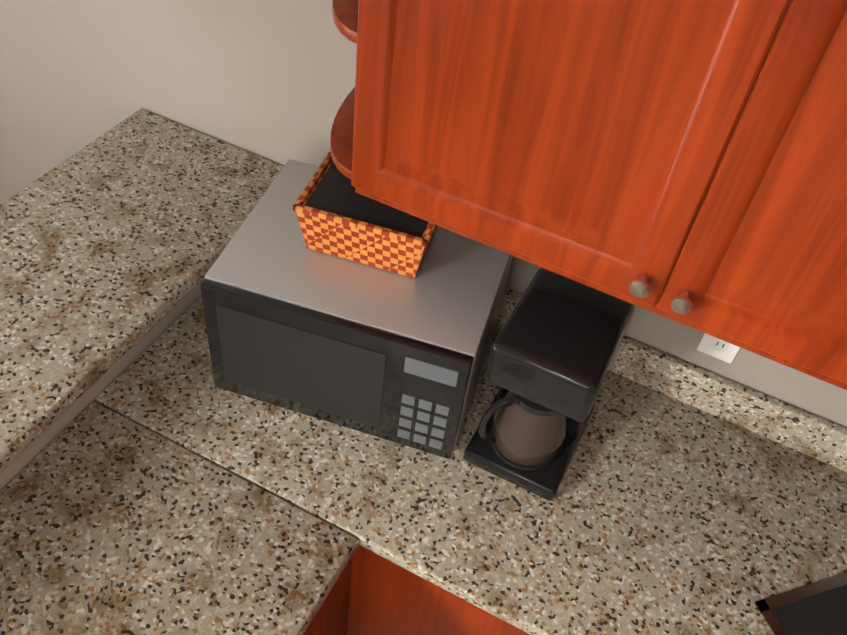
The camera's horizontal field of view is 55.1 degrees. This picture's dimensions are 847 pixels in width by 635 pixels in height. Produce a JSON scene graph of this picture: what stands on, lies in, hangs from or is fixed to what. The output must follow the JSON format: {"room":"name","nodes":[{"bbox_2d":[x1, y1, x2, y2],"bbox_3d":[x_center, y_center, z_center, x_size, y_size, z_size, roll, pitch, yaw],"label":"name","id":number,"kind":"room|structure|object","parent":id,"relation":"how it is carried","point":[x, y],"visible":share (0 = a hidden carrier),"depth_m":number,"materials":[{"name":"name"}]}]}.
{"room":"kitchen","nodes":[
{"label":"kitchen","id":0,"kind":"room"},
{"bbox_2d":[0,0,846,427],"bbox_3d":[-0.925,-0.758,1.977,5.700,2.440,0.100,24,49,14],"label":"wall","id":1,"kind":"structure","parent":0,"point":[272,80],"depth_m":1.81,"materials":[{"name":"paint"}]},
{"bbox_2d":[330,0,846,389],"bbox_3d":[0.398,-0.457,0.987,1.207,1.015,0.356,24,49,14],"label":"upper cabinet","id":2,"kind":"object","parent":1,"relation":"attached to","point":[684,162],"visible":1,"depth_m":1.09,"materials":[{"name":"brown wood"}]},
{"bbox_2d":[697,333,739,363],"bbox_3d":[0.594,0.040,1.605,0.072,0.116,0.009,24,49,14],"label":"electrical outlet","id":3,"kind":"object","parent":1,"relation":"attached to","point":[717,348],"visible":0.54,"depth_m":1.62,"materials":[{"name":"white plastic"}]},
{"bbox_3d":[-2.435,1.955,0.989,5.800,0.100,6.100,24,49,14],"label":"floor","id":4,"kind":"structure","parent":0,"visible":0},
{"bbox_2d":[0,278,204,489],"bbox_3d":[-1.003,0.726,1.540,0.145,1.044,2.376,24,49,14],"label":"wall","id":5,"kind":"structure","parent":4,"relation":"on","point":[28,454],"depth_m":1.61,"materials":[{"name":"paint"}]},
{"bbox_2d":[0,109,283,472],"bbox_3d":[-1.045,0.375,1.118,0.465,0.034,2.518,24,49,14],"label":"bar","id":6,"kind":"object","parent":5,"relation":"on","point":[115,240],"visible":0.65,"depth_m":1.63,"materials":[{"name":"stone"}]},
{"bbox_2d":[304,551,355,634],"bbox_3d":[-0.564,0.994,1.477,0.289,0.856,2.397,24,49,14],"label":"base cabinet","id":7,"kind":"object","parent":4,"relation":"on","point":[334,616],"depth_m":1.63,"materials":[{"name":"brown wood"}]},
{"bbox_2d":[0,295,403,634],"bbox_3d":[-0.638,0.614,1.139,0.606,0.134,2.424,24,49,14],"label":"countertop","id":8,"kind":"structure","parent":7,"relation":"on","point":[162,483],"depth_m":1.46,"materials":[{"name":"stone"}]},
{"bbox_2d":[200,159,512,458],"bbox_3d":[-0.114,-0.022,1.633,0.501,0.307,0.402,16,47,7],"label":"microwave","id":9,"kind":"object","parent":8,"relation":"on","point":[294,322],"visible":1,"depth_m":1.47,"materials":[{"name":"silver metal"}]},
{"bbox_2d":[293,152,437,277],"bbox_3d":[-0.091,-0.184,1.500,0.248,0.108,0.178,16,47,7],"label":"basket","id":10,"kind":"object","parent":9,"relation":"on","point":[337,215],"visible":0.75,"depth_m":1.44,"materials":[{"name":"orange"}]},
{"bbox_2d":[348,545,529,634],"bbox_3d":[0.353,0.661,1.908,0.872,0.856,0.608,24,49,14],"label":"base cabinet","id":11,"kind":"object","parent":4,"relation":"on","point":[371,593],"depth_m":1.60,"materials":[{"name":"brown wood"}]},
{"bbox_2d":[352,287,846,634],"bbox_3d":[0.684,0.466,1.452,1.430,0.134,0.654,24,49,14],"label":"countertop","id":12,"kind":"structure","parent":11,"relation":"on","point":[689,496],"depth_m":1.54,"materials":[{"name":"stone"}]},
{"bbox_2d":[463,268,633,500],"bbox_3d":[0.230,0.125,1.522,0.190,0.335,0.250,24,49,14],"label":"coffee maker","id":13,"kind":"object","parent":12,"relation":"on","point":[556,345],"visible":1,"depth_m":1.42,"materials":[{"name":"black plastic"}]},
{"bbox_2d":[754,572,846,634],"bbox_3d":[0.922,0.568,1.248,0.503,0.264,0.540,-10,49,-16],"label":"stove","id":14,"kind":"object","parent":12,"relation":"on","point":[818,608],"visible":1,"depth_m":1.44,"materials":[{"name":"black metal"}]}
]}

